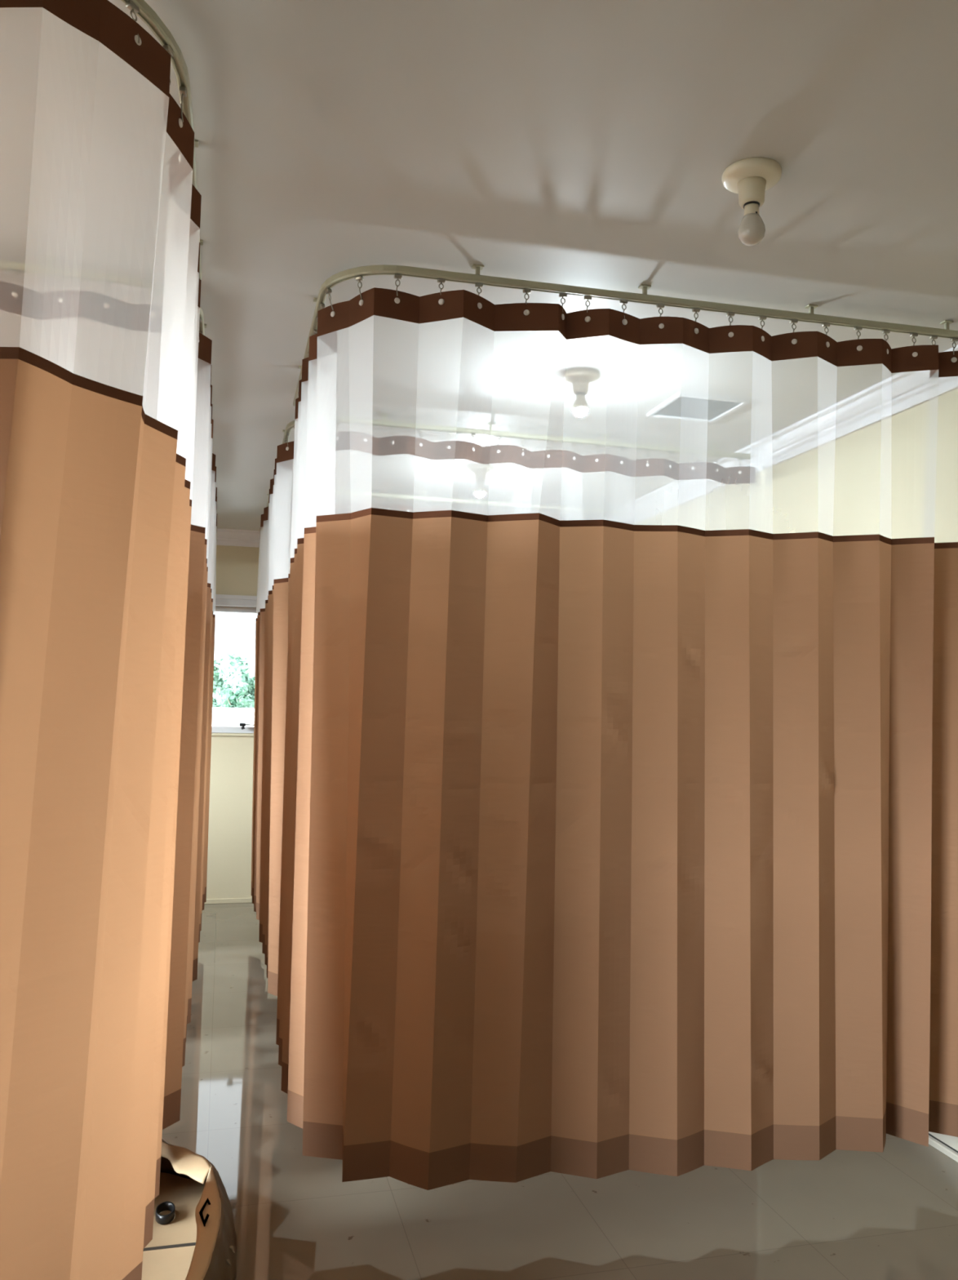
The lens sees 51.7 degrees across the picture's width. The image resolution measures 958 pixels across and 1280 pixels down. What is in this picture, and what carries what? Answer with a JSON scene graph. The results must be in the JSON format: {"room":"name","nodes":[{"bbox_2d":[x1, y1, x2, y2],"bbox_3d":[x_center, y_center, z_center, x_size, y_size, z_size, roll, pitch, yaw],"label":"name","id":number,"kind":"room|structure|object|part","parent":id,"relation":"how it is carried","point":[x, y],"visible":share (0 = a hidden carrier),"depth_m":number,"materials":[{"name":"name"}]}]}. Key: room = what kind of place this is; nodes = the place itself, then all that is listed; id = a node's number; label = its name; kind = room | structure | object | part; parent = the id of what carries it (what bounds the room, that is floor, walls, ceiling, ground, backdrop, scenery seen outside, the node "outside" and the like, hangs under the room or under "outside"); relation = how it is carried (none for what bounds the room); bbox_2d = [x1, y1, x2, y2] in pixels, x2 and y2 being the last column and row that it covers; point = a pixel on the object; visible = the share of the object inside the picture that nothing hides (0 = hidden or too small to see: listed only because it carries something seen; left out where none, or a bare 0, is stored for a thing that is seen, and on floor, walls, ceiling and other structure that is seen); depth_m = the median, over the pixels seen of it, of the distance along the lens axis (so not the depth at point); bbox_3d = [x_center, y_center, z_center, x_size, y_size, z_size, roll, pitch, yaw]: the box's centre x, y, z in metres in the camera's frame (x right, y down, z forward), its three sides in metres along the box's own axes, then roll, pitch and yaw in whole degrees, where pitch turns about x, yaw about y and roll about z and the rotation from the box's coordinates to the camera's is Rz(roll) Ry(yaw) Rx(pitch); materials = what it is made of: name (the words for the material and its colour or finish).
{"room":"hospital room","nodes":[
{"label":"hospital room","id":0,"kind":"room"},
{"bbox_2d":[206,544,294,898],"bbox_3d":[-1.886,0.562,7.414,5.260,2.750,0.200,2,-4,-14],"label":"wall","id":1,"kind":"structure","parent":0,"point":[232,570],"depth_m":7.30,"materials":[{"name":"beige paint"}]},
{"bbox_2d":[204,897,252,904],"bbox_3d":[-1.887,1.911,7.225,4.860,0.035,0.012,2,-4,-14],"label":"baseboard","id":2,"kind":"structure","parent":1,"relation":"attached to","point":[233,900],"depth_m":7.23,"materials":[{"name":"beige paint"}]},
{"bbox_2d":[211,594,267,736],"bbox_3d":[-1.891,0.190,7.368,1.700,1.043,0.170,2,-4,-14],"label":"window","id":3,"kind":"structure","parent":1,"relation":"in","point":[221,602],"depth_m":7.36,"materials":[{"name":"white metal"}]},
{"bbox_3d":[-1.898,0.699,7.321,1.600,0.020,0.080,2,-4,-14],"label":"sill","id":4,"kind":"part","parent":3,"relation":"part of","materials":[{"name":"beige paint"}]},
{"bbox_3d":[-1.869,-0.293,7.350,1.700,0.080,0.070,2,-4,-14],"label":"head rail","id":5,"kind":"part","parent":3,"relation":"part of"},
{"bbox_2d":[204,528,304,549],"bbox_3d":[-1.824,-0.762,7.361,4.860,0.112,0.085,2,-4,-14],"label":"trim","id":6,"kind":"structure","parent":1,"relation":"attached to","point":[229,537],"depth_m":7.40,"materials":[{"name":"white paint"}]},
{"bbox_2d":[0,0,957,533],"bbox_3d":[-0.141,-1.251,0.849,5.260,0.100,13.970,2,-4,-14],"label":"ceiling","id":7,"kind":"structure","parent":0,"point":[591,144],"depth_m":2.47,"materials":[{"name":"white paint"}]},
{"bbox_2d":[0,255,206,335],"bbox_3d":[-2.089,-1.058,3.308,2.278,0.050,1.382,2,-4,-14],"label":"rail","id":8,"kind":"object","parent":7,"relation":"attached to","point":[49,269],"visible":0.63,"depth_m":2.85,"materials":[{"name":"metal"}]},
{"bbox_2d":[0,269,213,1129],"bbox_3d":[-1.729,0.200,2.829,1.138,2.504,2.612,-2,-5,43],"label":"privacy curtain","id":9,"kind":"object","parent":8,"relation":"hanging from","point":[14,298],"visible":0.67,"depth_m":3.06,"materials":[{"name":"brown fabric"}]},
{"bbox_3d":[-1.734,0.489,2.811,1.137,1.729,2.604,-2,-5,43],"label":"fabric panel","id":10,"kind":"part","parent":9,"relation":"part of","materials":[{"name":"brown fabric"}]},
{"bbox_2d":[121,0,203,280],"bbox_3d":[-1.399,-1.154,1.591,2.625,0.050,1.005,5,-5,-44],"label":"rail","id":11,"kind":"object","parent":7,"relation":"attached to","point":[147,14],"visible":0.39,"depth_m":1.87,"materials":[{"name":"metal"}]},
{"bbox_2d":[0,0,201,1279],"bbox_3d":[-1.455,0.120,1.497,2.587,2.504,1.044,5,-5,-43],"label":"privacy curtain","id":12,"kind":"object","parent":11,"relation":"hanging from","point":[95,503],"visible":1,"depth_m":1.69,"materials":[{"name":"brown fabric"}]},
{"bbox_3d":[-1.474,0.410,1.488,2.573,1.729,1.009,5,-5,-43],"label":"fabric panel","id":13,"kind":"part","parent":12,"relation":"part of","materials":[{"name":"brown fabric"}]},
{"bbox_2d":[153,417,212,452],"bbox_3d":[-2.478,-0.969,4.816,2.278,0.050,1.462,2,-4,-14],"label":"rail","id":14,"kind":"object","parent":7,"relation":"attached to","point":[168,422],"visible":0.2,"depth_m":4.39,"materials":[{"name":"beige metal"}]},
{"bbox_2d":[176,428,217,981],"bbox_3d":[-2.087,0.289,4.334,1.170,2.504,2.667,-2,-5,42],"label":"privacy curtain","id":15,"kind":"object","parent":14,"relation":"hanging from","point":[187,447],"visible":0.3,"depth_m":4.64,"materials":[{"name":"brown fabric"}]},
{"bbox_3d":[-2.093,0.579,4.315,1.169,1.729,2.667,-2,-5,42],"label":"fabric panel","id":16,"kind":"part","parent":15,"relation":"part of","materials":[{"name":"brown fabric"}]},
{"bbox_2d":[190,493,214,512],"bbox_3d":[-2.776,-0.901,5.972,2.278,0.050,0.692,2,-4,-14],"label":"rail","id":17,"kind":"object","parent":7,"relation":"attached to","point":[192,495],"visible":0.03,"depth_m":5.94,"materials":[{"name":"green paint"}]},
{"bbox_2d":[191,497,217,910],"bbox_3d":[-2.647,0.362,5.647,2.369,2.503,0.617,3,-4,-31],"label":"privacy curtain","id":18,"kind":"object","parent":17,"relation":"hanging from","point":[210,517],"visible":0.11,"depth_m":6.16,"materials":[{"name":"brown fabric"}]},
{"bbox_3d":[-2.655,0.652,5.629,2.368,1.729,0.607,3,-4,-31],"label":"fabric panel","id":19,"kind":"part","parent":18,"relation":"part of","materials":[{"name":"brown fabric"}]},
{"bbox_2d":[266,484,628,515],"bbox_3d":[-0.253,-0.820,6.452,2.231,0.050,1.092,2,-4,-14],"label":"rail","id":20,"kind":"object","parent":7,"relation":"attached to","point":[341,491],"visible":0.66,"depth_m":5.92,"materials":[{"name":"white metal"}]},
{"bbox_2d":[251,492,631,919],"bbox_3d":[-0.368,0.427,5.942,2.507,2.503,0.933,0,-4,12],"label":"privacy curtain","id":21,"kind":"object","parent":20,"relation":"hanging from","point":[285,506],"visible":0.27,"depth_m":5.90,"materials":[{"name":"brown fabric"}]},
{"bbox_3d":[-0.371,0.716,5.927,2.506,1.729,0.905,0,-4,11],"label":"fabric panel","id":22,"kind":"part","parent":21,"relation":"part of","materials":[{"name":"brown fabric"}]},
{"bbox_2d":[467,463,493,497],"bbox_3d":[0.006,-0.835,5.223,0.136,0.167,0.136,2,-4,-14],"label":"ceiling lamp","id":23,"kind":"object","parent":7,"relation":"attached to","point":[480,470],"visible":1,"depth_m":5.20,"materials":[{"name":"beige plastic"}]},
{"bbox_3d":[0.005,-0.765,5.218,0.060,0.027,0.059,2,-4,-14],"label":"bulb","id":24,"kind":"part","parent":23,"relation":"part of","materials":[{"name":"white glass"}]},
{"bbox_2d":[474,470,486,481],"bbox_3d":[0.007,-0.866,5.225,0.066,0.052,0.066,2,-4,-14],"label":"socket","id":25,"kind":"object","parent":23,"relation":"attached to","point":[480,475],"depth_m":5.20,"materials":[{"name":"beige plastic"}]},
{"bbox_2d":[282,413,751,458],"bbox_3d":[0.099,-0.899,5.110,2.221,0.050,1.312,2,-4,-14],"label":"rail","id":26,"kind":"object","parent":7,"relation":"attached to","point":[291,425],"visible":0.81,"depth_m":4.46,"materials":[{"name":"metal"}]},
{"bbox_2d":[258,422,755,996],"bbox_3d":[-0.069,0.342,4.532,2.597,2.504,1.061,0,-4,16],"label":"privacy curtain","id":27,"kind":"object","parent":26,"relation":"hanging from","point":[277,605],"visible":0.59,"depth_m":4.44,"materials":[{"name":"brown fabric"}]},
{"bbox_3d":[-0.074,0.632,4.518,2.596,1.729,1.047,0,-4,16],"label":"fabric panel","id":28,"kind":"part","parent":27,"relation":"part of","materials":[{"name":"brown fabric"}]},
{"bbox_2d":[563,367,599,417],"bbox_3d":[0.383,-0.923,3.722,0.136,0.167,0.136,2,-4,-14],"label":"ceiling lamp","id":29,"kind":"object","parent":7,"relation":"attached to","point":[580,378],"visible":1,"depth_m":3.70,"materials":[{"name":"beige plastic"}]},
{"bbox_2d":[572,377,589,395],"bbox_3d":[0.384,-0.955,3.724,0.066,0.052,0.066,2,-4,-14],"label":"socket","id":30,"kind":"object","parent":29,"relation":"attached to","point":[580,384],"depth_m":3.70,"materials":[{"name":"beige plastic"}]},
{"bbox_3d":[0.382,-0.853,3.717,0.060,0.027,0.059,2,-4,-14],"label":"bulb","id":31,"kind":"part","parent":29,"relation":"part of","materials":[{"name":"white glass"}]},
{"bbox_2d":[293,263,957,406],"bbox_3d":[0.320,-1.021,3.132,2.636,0.050,1.081,0,-4,19],"label":"rail","id":32,"kind":"object","parent":7,"relation":"attached to","point":[380,269],"visible":0.93,"depth_m":2.94,"materials":[{"name":"metal"}]},
{"bbox_2d":[275,273,957,1190],"bbox_3d":[0.336,0.254,3.036,2.541,2.504,1.066,0,-4,18],"label":"privacy curtain","id":33,"kind":"object","parent":32,"relation":"hanging from","point":[608,847],"visible":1,"depth_m":2.85,"materials":[{"name":"brown fabric"}]},
{"bbox_3d":[0.338,0.545,3.036,2.539,1.729,1.022,0,-4,17],"label":"fabric panel","id":34,"kind":"part","parent":33,"relation":"part of","materials":[{"name":"brown fabric"}]},
{"bbox_2d":[647,391,749,422],"bbox_3d":[0.906,-0.965,4.107,0.310,0.014,0.310,2,-4,-14],"label":"ceiling hatch","id":35,"kind":"object","parent":7,"relation":"attached to","point":[684,406],"visible":1,"depth_m":4.10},
{"bbox_3d":[0.906,-0.969,4.107,0.280,0.006,0.280,2,-4,-14],"label":"panel","id":36,"kind":"part","parent":35,"relation":"part of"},
{"bbox_2d":[721,156,782,245],"bbox_3d":[0.635,-1.006,2.302,0.136,0.173,0.136,2,-4,-14],"label":"ceiling lamp","id":37,"kind":"object","parent":7,"relation":"attached to","point":[749,178],"visible":1,"depth_m":2.28,"materials":[{"name":"beige plastic"}]},
{"bbox_2d":[737,176,766,208],"bbox_3d":[0.636,-1.040,2.304,0.066,0.052,0.066,2,-4,-14],"label":"socket","id":38,"kind":"object","parent":37,"relation":"attached to","point":[751,190],"depth_m":2.28,"materials":[{"name":"beige plastic"}]},
{"bbox_3d":[0.634,-0.953,2.299,0.062,0.066,0.062,2,-4,-14],"label":"bulb","id":39,"kind":"part","parent":37,"relation":"part of","materials":[{"name":"white glass"}]},
{"bbox_2d":[161,902,957,1279],"bbox_3d":[-0.198,1.592,0.667,5.260,0.100,13.970,2,-4,-14],"label":"floor","id":40,"kind":"structure","parent":0,"point":[892,1214],"depth_m":2.96,"materials":[{"name":"beige tile"}]},
{"bbox_2d":[141,1137,236,1279],"bbox_3d":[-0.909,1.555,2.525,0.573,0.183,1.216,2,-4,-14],"label":"bag","id":41,"kind":"object","parent":40,"relation":"on","point":[200,1242],"visible":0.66,"depth_m":2.65,"materials":[{"name":"beige leather"}]},
{"bbox_2d":[155,1201,175,1224],"bbox_3d":[-0.900,1.642,2.831,0.054,0.022,0.086,2,-4,-14],"label":"strap loop","id":42,"kind":"object","parent":41,"relation":"on","point":[166,1206],"visible":1,"depth_m":2.82,"materials":[{"name":"black plastic"}]},
{"bbox_2d":[635,388,957,542],"bbox_3d":[2.280,0.260,1.385,0.200,2.750,13.570,2,-4,-14],"label":"wall","id":43,"kind":"structure","parent":0,"point":[895,477],"depth_m":3.98,"materials":[{"name":"beige paint"}]},
{"bbox_2d":[597,344,957,524],"bbox_3d":[2.169,-1.062,1.434,0.085,0.112,13.570,2,-4,-14],"label":"trim","id":44,"kind":"structure","parent":43,"relation":"attached to","point":[901,392],"depth_m":4.23,"materials":[{"name":"white paint"}]},
{"bbox_2d":[928,1131,957,1162],"bbox_3d":[1.127,1.805,5.212,0.030,0.108,5.420,2,-4,-14],"label":"baseboard","id":45,"kind":"structure","parent":43,"relation":"attached to","point":[947,1144],"depth_m":3.37,"materials":[{"name":"white tile"}]},
{"label":"outside","id":46,"kind":"structure","parent":0,"visible":0},
{"bbox_3d":[-7.517,3.553,28.884,120.000,0.100,180.000,2,-4,-14],"label":"ground","id":47,"kind":"structure","parent":46,"visible":0},
{"bbox_2d":[212,651,249,707],"bbox_3d":[-9.741,2.076,34.332,3.359,3.469,3.289,2,-4,-14],"label":"tree","id":48,"kind":"object","parent":47,"relation":"on","point":[232,675],"visible":0.16,"depth_m":33.50,"materials":[{"name":"green plant"}]},
{"bbox_2d":[212,706,254,726],"bbox_3d":[-3.784,1.827,14.536,50.000,1.660,0.300,2,-4,-14],"label":"wall","id":49,"kind":"structure","parent":47,"relation":"on","point":[221,717],"depth_m":14.51,"materials":[{"name":"white paint"}]},
{"bbox_2d":[213,672,254,707],"bbox_3d":[-8.812,2.579,36.984,2.396,2.844,3.842,2,-4,-14],"label":"tree","id":50,"kind":"object","parent":47,"relation":"on","point":[236,698],"visible":0.37,"depth_m":36.45,"materials":[{"name":"green plant"}]}
]}

